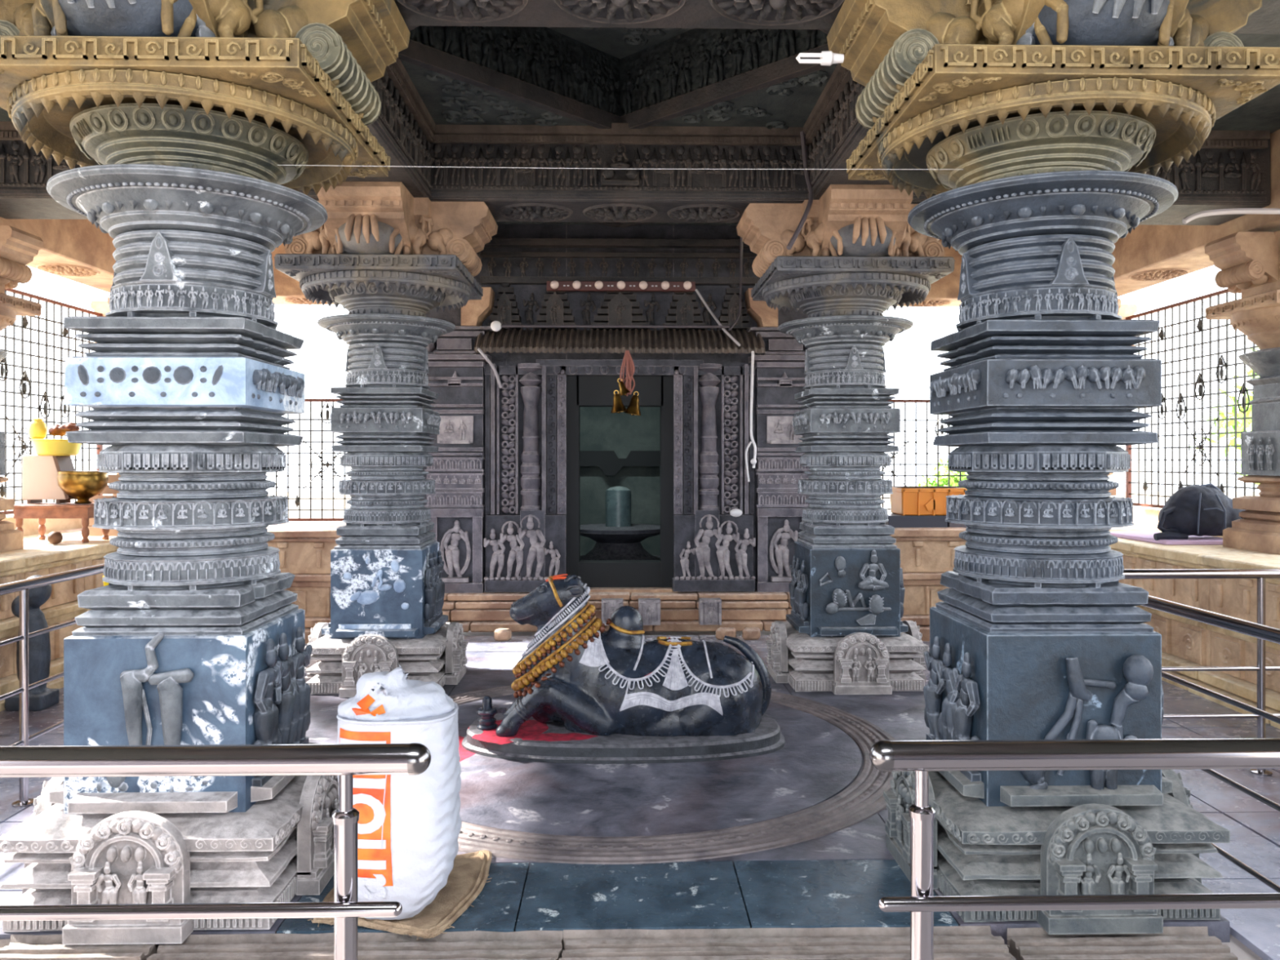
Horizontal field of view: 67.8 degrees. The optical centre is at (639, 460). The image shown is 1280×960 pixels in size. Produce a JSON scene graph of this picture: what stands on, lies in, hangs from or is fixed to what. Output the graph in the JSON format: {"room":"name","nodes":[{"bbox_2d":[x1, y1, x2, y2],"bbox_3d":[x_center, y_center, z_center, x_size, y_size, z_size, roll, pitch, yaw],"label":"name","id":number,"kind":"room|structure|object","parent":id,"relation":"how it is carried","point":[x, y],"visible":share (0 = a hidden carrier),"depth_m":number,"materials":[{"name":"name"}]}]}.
{"room":"house of worship","nodes":[
{"label":"house of worship","id":0,"kind":"room"},
{"bbox_2d":[0,532,118,711],"bbox_3d":[-4.800,1.212,4.901,1.308,1.075,8.592,0,0,-1],"label":"wall","id":1,"kind":"structure","parent":0,"point":[42,557],"depth_m":7.05,"materials":[{"name":"yellow stone"}]},
{"bbox_2d":[0,225,43,552],"bbox_3d":[-4.995,-0.491,6.897,1.113,2.332,1.113,0,0,-1],"label":"column","id":2,"kind":"structure","parent":1,"relation":"on","point":[18,247],"depth_m":7.00,"materials":[{"name":"stone"}]},
{"bbox_2d":[0,217,115,293],"bbox_3d":[-4.986,-2.000,2.846,0.550,0.700,15.100,0,0,-1],"label":"beam","id":3,"kind":"structure","parent":2,"relation":"on","point":[77,251],"depth_m":8.24,"materials":[{"name":"beige stone"}]},
{"bbox_2d":[271,243,333,305],"bbox_3d":[-3.538,-2.000,10.153,2.650,0.700,0.550,0,0,-1],"label":"beam","id":4,"kind":"structure","parent":3,"relation":"attached to","point":[288,291],"depth_m":9.88,"materials":[{"name":"beige stone"}]},
{"bbox_2d":[1,515,92,536],"bbox_3d":[-5.514,1.200,5.386,0.200,1.400,9.800,0,0,-1],"label":"trim","id":5,"kind":"structure","parent":1,"relation":"attached to","point":[30,526],"depth_m":8.84,"materials":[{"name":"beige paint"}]},
{"bbox_2d":[0,288,102,515],"bbox_3d":[-5.504,-0.520,5.286,0.056,2.000,9.250,0,0,-1],"label":"metal grille","id":6,"kind":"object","parent":1,"relation":"in","point":[64,331],"depth_m":8.72,"materials":[{"name":"brown metal"}]},
{"bbox_2d":[47,531,62,544],"bbox_3d":[-4.660,0.620,7.584,0.105,0.105,0.116,0,0,-1],"label":"coconut","id":7,"kind":"object","parent":1,"relation":"on","point":[54,537],"visible":1,"depth_m":7.55,"materials":[{"name":"brown plant"}]},
{"bbox_2d":[13,502,109,542],"bbox_3d":[-4.787,0.519,7.902,0.655,0.312,0.416,0,0,-1],"label":"wooden table","id":8,"kind":"object","parent":1,"relation":"on","point":[42,511],"visible":0.73,"depth_m":7.73,"materials":[{"name":"brown wood"}]},
{"bbox_2d":[22,454,75,503],"bbox_3d":[-4.886,0.151,7.919,0.386,0.416,0.208,0,0,-1],"label":"box","id":9,"kind":"object","parent":8,"relation":"on","point":[39,473],"visible":0.77,"depth_m":7.82,"materials":[{"name":"beige metal"}]},
{"bbox_2d":[29,439,81,455],"bbox_3d":[-4.847,-0.103,7.920,0.390,0.136,0.398,0,0,-1],"label":"basin","id":10,"kind":"object","parent":9,"relation":"on","point":[41,446],"visible":0.81,"depth_m":7.78,"materials":[{"name":"yellow paint"}]},
{"bbox_2d":[27,417,47,439],"bbox_3d":[-4.997,-0.255,7.897,0.140,0.180,0.142,0,0,-1],"label":"pot","id":11,"kind":"object","parent":10,"relation":"on","point":[37,429],"visible":0.92,"depth_m":7.85,"materials":[{"name":"yellow paint"}]},
{"bbox_2d":[48,422,79,435],"bbox_3d":[-4.796,-0.256,7.923,0.241,0.119,0.133,0,0,-1],"label":"cloth bundle","id":12,"kind":"object","parent":10,"relation":"on","point":[56,430],"visible":0.87,"depth_m":7.88,"materials":[{"name":"orange fabric"}]},
{"bbox_2d":[57,471,108,503],"bbox_3d":[-4.596,0.225,7.856,0.367,0.268,0.376,0,0,-1],"label":"brass bowl","id":13,"kind":"object","parent":8,"relation":"on","point":[82,486],"visible":0.93,"depth_m":7.73,"materials":[{"name":"gold metal"}]},
{"bbox_2d":[57,528,82,532],"bbox_3d":[-4.828,1.285,9.651,1.350,1.230,1.500,0,0,-1],"label":"trim","id":14,"kind":"structure","parent":1,"relation":"attached to","point":[78,530],"depth_m":8.98,"materials":[{"name":"stone"}]},
{"bbox_2d":[90,294,118,495],"bbox_3d":[-5.162,-0.491,10.094,1.113,2.332,1.113,0,0,-1],"label":"column","id":15,"kind":"structure","parent":14,"relation":"on","point":[99,306],"depth_m":9.90,"materials":[{"name":"stone"}]},
{"bbox_2d":[88,474,120,536],"bbox_3d":[-4.473,0.390,8.228,0.600,0.530,0.080,0,0,-1],"label":"board","id":16,"kind":"object","parent":1,"relation":"on","point":[93,531],"visible":0.02,"depth_m":8.22,"materials":[{"name":"beige wood"}]},
{"bbox_2d":[266,521,346,643],"bbox_3d":[-3.496,1.182,9.326,1.992,1.075,1.306,0,0,-1],"label":"wall","id":17,"kind":"structure","parent":0,"point":[304,548],"depth_m":8.85,"materials":[{"name":"stone"}]},
{"bbox_2d":[265,399,351,520],"bbox_3d":[-3.813,0.000,10.114,2.550,1.300,0.056,0,0,-1],"label":"window","id":18,"kind":"structure","parent":17,"relation":"in","point":[297,501],"depth_m":10.12,"materials":[{"name":"brown metal"}]},
{"bbox_2d":[422,224,810,640],"bbox_3d":[-0.192,-0.495,9.181,4.600,4.210,1.435,0,0,-1],"label":"wall","id":19,"kind":"structure","parent":0,"point":[518,261],"depth_m":9.11,"materials":[{"name":"stone"}]},
{"bbox_2d":[477,347,502,388],"bbox_3d":[-1.350,-0.842,8.741,0.095,0.341,0.388,0,0,24],"label":"cable","id":20,"kind":"object","parent":19,"relation":"attached to","point":[479,349],"visible":1,"depth_m":8.67,"materials":[{"name":"grey plastic"}]},
{"bbox_2d":[490,320,729,331],"bbox_3d":[-0.275,-1.214,8.927,2.164,0.107,0.681,0,0,-1],"label":"rod","id":21,"kind":"object","parent":19,"relation":"attached to","point":[495,326],"visible":0.98,"depth_m":8.61,"materials":[{"name":"grey metal"}]},
{"bbox_2d":[694,288,740,346],"bbox_3d":[0.710,-1.327,8.837,0.100,0.585,0.523,0,0,-43],"label":"cable","id":22,"kind":"object","parent":21,"relation":"hanging from","point":[724,330],"visible":0.96,"depth_m":8.83,"materials":[{"name":"grey plastic"}]},
{"bbox_2d":[474,328,764,595],"bbox_3d":[-0.191,0.020,9.129,2.680,2.560,0.737,0,0,-1],"label":"door","id":23,"kind":"structure","parent":19,"relation":"in","point":[704,550],"depth_m":9.14,"materials":[{"name":"stone"}]},
{"bbox_2d":[546,280,695,292],"bbox_3d":[-0.180,-1.660,9.065,1.420,0.090,0.147,0,0,-1],"label":"strip","id":24,"kind":"object","parent":19,"relation":"attached to","point":[552,286],"visible":1,"depth_m":9.07,"materials":[{"name":"red wood"}]},
{"bbox_2d":[619,350,635,396],"bbox_3d":[-0.115,-0.791,8.701,0.141,0.421,0.059,0,0,-1],"label":"bundle","id":25,"kind":"object","parent":19,"relation":"hanging from","point":[630,368],"visible":1,"depth_m":8.69,"materials":[{"name":"red"}]},
{"bbox_2d":[610,390,626,413],"bbox_3d":[-0.192,-0.530,8.658,0.149,0.214,0.151,0,0,-9],"label":"bell","id":26,"kind":"object","parent":25,"relation":"hanging from","point":[618,406],"visible":1,"depth_m":8.62,"materials":[{"name":"gold metal"}]},
{"bbox_2d":[617,377,630,395],"bbox_3d":[-0.138,-0.666,8.699,0.110,0.168,0.110,0,0,38],"label":"bell","id":27,"kind":"object","parent":25,"relation":"hanging from","point":[623,390],"visible":1,"depth_m":8.67,"materials":[{"name":"gold metal"}]},
{"bbox_2d":[623,391,641,415],"bbox_3d":[-0.067,-0.515,8.681,0.158,0.223,0.160,0,0,-9],"label":"bell","id":28,"kind":"object","parent":25,"relation":"hanging from","point":[633,408],"visible":1,"depth_m":8.64,"materials":[{"name":"gold metal"}]},
{"bbox_2d":[728,236,742,330],"bbox_3d":[0.823,-1.479,8.222,0.124,0.598,1.687,0,0,6],"label":"cable","id":29,"kind":"object","parent":19,"relation":"attached to","point":[741,242],"visible":0.92,"depth_m":8.80,"materials":[{"name":"grey plastic"}]},
{"bbox_2d":[729,508,742,516],"bbox_3d":[0.905,0.498,8.971,0.120,0.080,0.080,0,0,-1],"label":"bulb","id":30,"kind":"object","parent":19,"relation":"attached to","point":[735,512],"visible":1,"depth_m":8.94,"materials":[{"name":"white glass"}]},
{"bbox_2d":[749,351,756,468],"bbox_3d":[1.039,-0.455,8.832,0.064,1.066,0.432,0,0,10],"label":"cable","id":31,"kind":"object","parent":19,"relation":"hanging from","point":[753,352],"visible":1,"depth_m":8.98,"materials":[{"name":"white plastic"}]},
{"bbox_2d":[745,441,751,481],"bbox_3d":[1.030,0.013,9.014,0.066,0.384,0.042,0,0,-1],"label":"cable","id":32,"kind":"object","parent":31,"relation":"hanging from","point":[750,442],"visible":1,"depth_m":9.00,"materials":[{"name":"white plastic"}]},
{"bbox_2d":[750,458,756,464],"bbox_3d":[1.072,0.015,8.984,0.060,0.060,0.060,0,0,-1],"label":"holder","id":33,"kind":"object","parent":31,"relation":"attached to","point":[753,461],"visible":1,"depth_m":8.96,"materials":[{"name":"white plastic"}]},
{"bbox_2d":[579,406,660,604],"bbox_3d":[-0.230,-0.100,10.973,3.400,3.000,3.450,0,0,-1],"label":"wall","id":34,"kind":"structure","parent":0,"point":[622,449],"depth_m":12.59,"materials":[{"name":"paint"}]},
{"bbox_2d":[579,486,660,559],"bbox_3d":[-0.259,0.787,11.397,1.200,0.945,1.200,0,0,-1],"label":"linga","id":35,"kind":"object","parent":34,"relation":"on","point":[616,539],"visible":0.86,"depth_m":11.17,"materials":[{"name":"stone"}]},
{"bbox_2d":[0,491,1259,522],"bbox_3d":[-0.419,2.800,19.996,120.000,0.200,120.000,0,0,-1],"label":"ground","id":36,"kind":"structure","parent":0,"point":[304,504],"depth_m":61.74,"materials":[{"name":"white"}]},
{"bbox_2d":[909,454,968,488],"bbox_3d":[7.943,1.248,23.996,3.134,2.953,3.444,0,0,-1],"label":"tree","id":37,"kind":"object","parent":36,"relation":"on","point":[943,481],"visible":0.09,"depth_m":23.87,"materials":[{"name":"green plant"}]},
{"bbox_2d":[1185,330,1259,484],"bbox_3d":[10.270,-0.370,13.502,4.164,6.164,4.245,0,0,-1],"label":"tree","id":38,"kind":"object","parent":36,"relation":"on","point":[1249,371],"visible":0.21,"depth_m":14.09,"materials":[{"name":"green plant"}]},
{"bbox_2d":[0,626,1279,959],"bbox_3d":[-0.085,1.697,4.049,8.400,0.237,13.100,0,0,-1],"label":"floor","id":39,"kind":"structure","parent":0,"point":[783,854],"depth_m":3.85,"materials":[{"name":"grey stone"}]},
{"bbox_2d":[4,574,59,711],"bbox_3d":[-4.057,1.210,6.357,0.245,0.887,0.229,0,0,-1],"label":"stone sculpture","id":40,"kind":"object","parent":39,"relation":"on","point":[41,697],"visible":0.66,"depth_m":6.30,"materials":[{"name":"grey stone"}]},
{"bbox_2d":[0,563,104,807],"bbox_3d":[-2.945,1.113,4.049,0.100,1.075,4.780,0,0,-1],"label":"guard rail","id":41,"kind":"object","parent":39,"relation":"on","point":[23,586],"visible":0.35,"depth_m":4.56,"materials":[{"name":"silver metal"}]},
{"bbox_2d":[0,0,409,945],"bbox_3d":[-1.722,-0.110,3.685,1.540,3.420,1.540,0,0,-1],"label":"stone column","id":42,"kind":"structure","parent":39,"relation":"on","point":[184,122],"depth_m":3.38,"materials":[{"name":"stone"}]},
{"bbox_2d":[95,135,287,185],"bbox_3d":[-1.722,-1.111,3.685,0.694,0.078,0.694,0,0,-1],"label":"cushion","id":43,"kind":"object","parent":42,"relation":"on","point":[241,155],"depth_m":3.44,"materials":[{"name":"stone"}]},
{"bbox_2d":[342,57,481,260],"bbox_3d":[-1.687,-2.085,2.215,0.720,0.530,13.700,0,0,-1],"label":"beam","id":44,"kind":"structure","parent":42,"relation":"on","point":[404,126],"depth_m":5.90,"materials":[{"name":"grey stone"}]},
{"bbox_2d":[394,0,844,29],"bbox_3d":[-0.091,-2.060,3.749,2.706,0.580,0.660,0,0,-1],"label":"ceiling","id":45,"kind":"structure","parent":42,"relation":"on","point":[680,14],"depth_m":3.87,"materials":[{"name":"grey stone"}]},
{"bbox_2d":[0,742,431,959],"bbox_3d":[-1.404,1.152,1.683,2.064,1.296,0.099,0,0,-1],"label":"guard rail","id":46,"kind":"object","parent":39,"relation":"on","point":[344,761],"visible":1,"depth_m":1.66,"materials":[{"name":"silver metal"}]},
{"bbox_2d":[274,181,497,697],"bbox_3d":[-1.846,-0.110,6.963,1.540,3.420,1.540,0,0,-1],"label":"stone column","id":47,"kind":"structure","parent":39,"relation":"on","point":[389,256],"depth_m":6.65,"materials":[{"name":"stone"}]},
{"bbox_2d":[0,121,319,219],"bbox_3d":[-3.440,-2.085,6.899,2.710,0.530,0.660,0,0,-1],"label":"beam","id":48,"kind":"structure","parent":47,"relation":"on","point":[24,174],"depth_m":6.61,"materials":[{"name":"grey stone"}]},
{"bbox_2d":[339,296,434,314],"bbox_3d":[-1.846,-1.111,6.963,0.694,0.078,0.694,0,0,-1],"label":"cushion","id":49,"kind":"object","parent":47,"relation":"on","point":[353,304],"depth_m":6.72,"materials":[{"name":"stone"}]},
{"bbox_2d":[307,849,491,940],"bbox_3d":[-0.858,1.586,3.510,0.592,0.027,0.714,0,0,-1],"label":"mat","id":50,"kind":"object","parent":39,"relation":"on","point":[468,877],"visible":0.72,"depth_m":3.40,"materials":[{"name":"beige fabric"}]},
{"bbox_2d":[336,664,462,919],"bbox_3d":[-0.841,1.149,3.342,0.425,0.859,0.330,0,0,-1],"label":"sack","id":51,"kind":"object","parent":50,"relation":"on","point":[409,827],"visible":0.82,"depth_m":3.21,"materials":[{"name":"white plastic"}]},
{"bbox_2d":[339,728,392,886],"bbox_3d":[-0.935,1.171,3.211,0.212,0.519,0.054,0,0,23],"label":"print","id":52,"kind":"object","parent":51,"relation":"attached to","point":[372,794],"depth_m":3.19},
{"bbox_2d":[351,693,385,716],"bbox_3d":[-0.923,0.836,3.242,0.106,0.060,0.056,0,0,24],"label":"print","id":53,"kind":"object","parent":51,"relation":"on","point":[362,704],"depth_m":3.25},
{"bbox_2d":[458,735,475,761],"bbox_3d":[-1.028,1.587,5.220,0.350,0.007,0.579,0,0,-1],"label":"powder","id":54,"kind":"object","parent":39,"relation":"on","point":[464,753],"visible":0.15,"depth_m":5.15,"materials":[{"name":"pink"}]},
{"bbox_2d":[462,713,785,764],"bbox_3d":[-0.089,1.540,5.419,1.813,0.097,0.886,0,0,-1],"label":"pedestal","id":55,"kind":"object","parent":39,"relation":"on","point":[535,741],"visible":0.7,"depth_m":5.05,"materials":[{"name":"black stone"}]},
{"bbox_2d":[476,695,506,730],"bbox_3d":[-0.830,1.405,5.314,0.165,0.177,0.120,0,0,-1],"label":"small linga","id":56,"kind":"object","parent":55,"relation":"on","point":[487,722],"visible":0.99,"depth_m":5.28,"materials":[{"name":"black stone"}]},
{"bbox_2d":[495,573,771,737],"bbox_3d":[-0.071,1.083,5.430,1.642,0.877,0.696,0,0,-1],"label":"statue","id":57,"kind":"object","parent":55,"relation":"on","point":[576,674],"visible":1,"depth_m":5.23,"materials":[{"name":"black stone"}]},
{"bbox_2d":[736,184,955,694],"bbox_3d":[1.513,-0.110,7.033,1.540,3.420,1.540,0,0,-1],"label":"stone column","id":58,"kind":"structure","parent":39,"relation":"on","point":[855,255],"depth_m":6.72,"materials":[{"name":"stone"}]},
{"bbox_2d":[428,123,809,222],"bbox_3d":[-0.159,-2.060,6.968,2.707,0.580,0.660,0,0,-1],"label":"beam","id":59,"kind":"structure","parent":58,"relation":"on","point":[652,173],"depth_m":6.68,"materials":[{"name":"grey stone"}]},
{"bbox_2d":[799,297,891,315],"bbox_3d":[1.513,-1.111,7.033,0.694,0.078,0.694,0,0,-1],"label":"ring","id":60,"kind":"object","parent":58,"relation":"on","point":[810,306],"depth_m":6.79,"materials":[{"name":"stone"}]},
{"bbox_2d":[911,130,1270,225],"bbox_3d":[3.148,-2.085,7.037,2.710,0.530,0.660,0,0,-1],"label":"beam","id":61,"kind":"structure","parent":58,"relation":"on","point":[1231,169],"depth_m":6.78,"materials":[{"name":"grey stone"}]},
{"bbox_2d":[826,0,1279,934],"bbox_3d":[1.562,-0.110,3.753,1.540,3.420,1.540,0,0,-1],"label":"stone column","id":62,"kind":"structure","parent":39,"relation":"on","point":[1055,115],"depth_m":3.44,"materials":[{"name":"stone"}]},
{"bbox_2d":[287,164,963,169],"bbox_3d":[-0.063,-1.073,3.499,2.520,0.007,0.001,0,0,-1],"label":"string","id":63,"kind":"object","parent":62,"relation":"attached to","point":[287,165],"visible":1,"depth_m":3.50,"materials":[{"name":"white plastic"}]},
{"bbox_2d":[795,50,844,66],"bbox_3d":[0.704,-1.576,3.736,0.186,0.055,0.056,0,0,-1],"label":"lamp","id":64,"kind":"object","parent":62,"relation":"attached to","point":[828,58],"visible":1,"depth_m":3.73,"materials":[{"name":"white plastic"}]},
{"bbox_2d":[803,62,892,199],"bbox_3d":[1.593,-2.085,2.284,0.720,0.530,13.700,0,0,-1],"label":"beam","id":65,"kind":"structure","parent":62,"relation":"on","point":[833,131],"depth_m":5.95,"materials":[{"name":"grey stone"}]},
{"bbox_2d":[786,131,813,249],"bbox_3d":[1.087,-1.827,6.397,0.110,0.927,0.532,0,0,20],"label":"cable","id":66,"kind":"object","parent":65,"relation":"attached to","point":[806,213],"visible":1,"depth_m":6.52,"materials":[{"name":"grey plastic"}]},
{"bbox_2d":[946,142,1131,188],"bbox_3d":[1.562,-1.111,3.753,0.694,0.078,0.694,0,0,-1],"label":"capital","id":67,"kind":"object","parent":62,"relation":"on","point":[984,161],"depth_m":3.50,"materials":[{"name":"stone"}]},
{"bbox_2d":[1234,0,1279,34],"bbox_3d":[3.216,-2.060,3.788,2.710,0.580,0.600,0,0,-1],"label":"beam","id":68,"kind":"structure","parent":62,"relation":"on","point":[1266,20],"depth_m":3.94,"materials":[{"name":"grey stone"}]},
{"bbox_2d":[869,737,1279,959],"bbox_3d":[1.488,1.152,1.744,2.152,1.296,0.099,0,0,-1],"label":"guard rail","id":69,"kind":"object","parent":39,"relation":"on","point":[920,757],"visible":1,"depth_m":1.70,"materials":[{"name":"silver metal"}]},
{"bbox_2d":[1122,568,1279,776],"bbox_3d":[3.096,1.113,5.016,1.800,1.075,0.100,0,0,-1],"label":"guard rail","id":70,"kind":"object","parent":39,"relation":"on","point":[1260,575],"visible":0.77,"depth_m":5.00,"materials":[{"name":"silver metal"}]},
{"bbox_2d":[1140,595,1279,893],"bbox_3d":[2.170,1.113,3.356,0.100,1.075,3.180,0,0,-1],"label":"guard rail","id":71,"kind":"object","parent":39,"relation":"on","point":[1263,632],"visible":0.28,"depth_m":3.48,"materials":[{"name":"silver metal"}]},
{"bbox_2d":[0,25,1279,227],"bbox_3d":[-0.062,-3.020,2.949,10.500,1.560,15.100,0,0,-1],"label":"ceiling","id":72,"kind":"structure","parent":0,"point":[597,77],"depth_m":6.23,"materials":[{"name":"stone"}]},
{"bbox_2d":[890,527,966,640],"bbox_3d":[3.102,1.182,9.470,1.992,1.075,1.294,0,0,-1],"label":"wall","id":73,"kind":"structure","parent":0,"point":[926,553],"depth_m":8.96,"materials":[{"name":"stone"}]},
{"bbox_2d":[884,513,947,527],"bbox_3d":[2.651,0.596,9.295,0.580,0.128,0.425,0,0,-1],"label":"box","id":74,"kind":"object","parent":73,"relation":"on","point":[895,520],"visible":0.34,"depth_m":9.09,"materials":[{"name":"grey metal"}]},
{"bbox_2d":[889,487,967,515],"bbox_3d":[2.806,0.400,9.311,0.630,0.260,0.444,0,0,-1],"label":"crate","id":75,"kind":"object","parent":74,"relation":"on","point":[904,501],"visible":0.73,"depth_m":9.10,"materials":[{"name":"orange plastic"}]},
{"bbox_2d":[880,400,967,510],"bbox_3d":[3.386,0.000,10.265,2.550,1.300,0.056,0,0,-1],"label":"window","id":76,"kind":"structure","parent":73,"relation":"in","point":[904,402],"depth_m":10.26,"materials":[{"name":"brown metal"}]},
{"bbox_2d":[947,521,967,528],"bbox_3d":[3.061,0.596,9.314,0.220,0.128,0.405,0,0,-1],"label":"box","id":77,"kind":"object","parent":73,"relation":"on","point":[949,524],"visible":0.08,"depth_m":9.12,"materials":[{"name":"grey"}]},
{"bbox_2d":[1109,524,1159,530],"bbox_3d":[4.420,1.285,9.845,1.350,1.230,1.500,0,0,-1],"label":"trim","id":78,"kind":"structure","parent":73,"relation":"attached to","point":[1135,527],"depth_m":9.30,"materials":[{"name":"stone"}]},
{"bbox_2d":[1107,298,1137,496],"bbox_3d":[4.735,-0.491,10.301,1.113,2.332,1.113,0,0,-1],"label":"column","id":79,"kind":"structure","parent":78,"relation":"on","point":[1124,310],"depth_m":10.13,"materials":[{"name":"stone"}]},
{"bbox_2d":[890,239,962,306],"bbox_3d":[3.110,-2.000,10.292,2.650,0.700,0.550,0,0,-1],"label":"beam","id":80,"kind":"structure","parent":79,"relation":"on","point":[944,292],"depth_m":10.02,"materials":[{"name":"beige stone"}]},
{"bbox_2d":[1108,530,1279,728],"bbox_3d":[4.589,1.212,5.097,1.311,1.075,8.592,0,0,-1],"label":"wall","id":81,"kind":"structure","parent":0,"point":[1185,642],"depth_m":6.76,"materials":[{"name":"yellow stone"}]},
{"bbox_2d":[1133,506,1160,528],"bbox_3d":[5.284,1.200,5.612,0.200,1.400,9.800,0,0,-1],"label":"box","id":82,"kind":"structure","parent":81,"relation":"attached to","point":[1144,517],"depth_m":9.62,"materials":[{"name":"beige paint"}]},
{"bbox_2d":[1110,532,1222,544],"bbox_3d":[4.474,0.655,7.980,0.640,0.035,0.870,0,0,-1],"label":"foam mat","id":83,"kind":"object","parent":81,"relation":"on","point":[1141,536],"visible":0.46,"depth_m":7.75,"materials":[{"name":"purple"}]},
{"bbox_2d":[1153,483,1244,540],"bbox_3d":[4.560,0.479,7.793,0.883,0.580,0.412,0,0,-9],"label":"backpack","id":84,"kind":"object","parent":83,"relation":"on","point":[1204,509],"visible":0.87,"depth_m":7.66,"materials":[{"name":"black fabric"}]},
{"bbox_2d":[1125,288,1258,508],"bbox_3d":[5.278,-0.520,5.512,0.056,2.000,9.250,0,0,-1],"label":"metal grille","id":85,"kind":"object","parent":81,"relation":"in","point":[1221,363],"depth_m":8.86,"materials":[{"name":"brown metal"}]},
{"bbox_2d":[1204,230,1279,555],"bbox_3d":[4.872,-0.491,7.104,1.113,2.332,1.113,0,0,-1],"label":"column","id":86,"kind":"structure","parent":81,"relation":"on","point":[1248,263],"depth_m":7.05,"materials":[{"name":"stone"}]},
{"bbox_2d":[1111,128,1279,297],"bbox_3d":[4.862,-2.000,3.053,0.550,0.700,15.100,0,0,-1],"label":"beam","id":87,"kind":"structure","parent":86,"relation":"on","point":[1148,255],"depth_m":8.16,"materials":[{"name":"beige stone"}]},
{"bbox_2d":[1182,208,1279,224],"bbox_3d":[3.966,-1.635,6.383,0.661,0.111,0.038,0,0,-1],"label":"cable","id":88,"kind":"object","parent":86,"relation":"attached to","point":[1230,211],"visible":1,"depth_m":6.37,"materials":[{"name":"grey plastic"}]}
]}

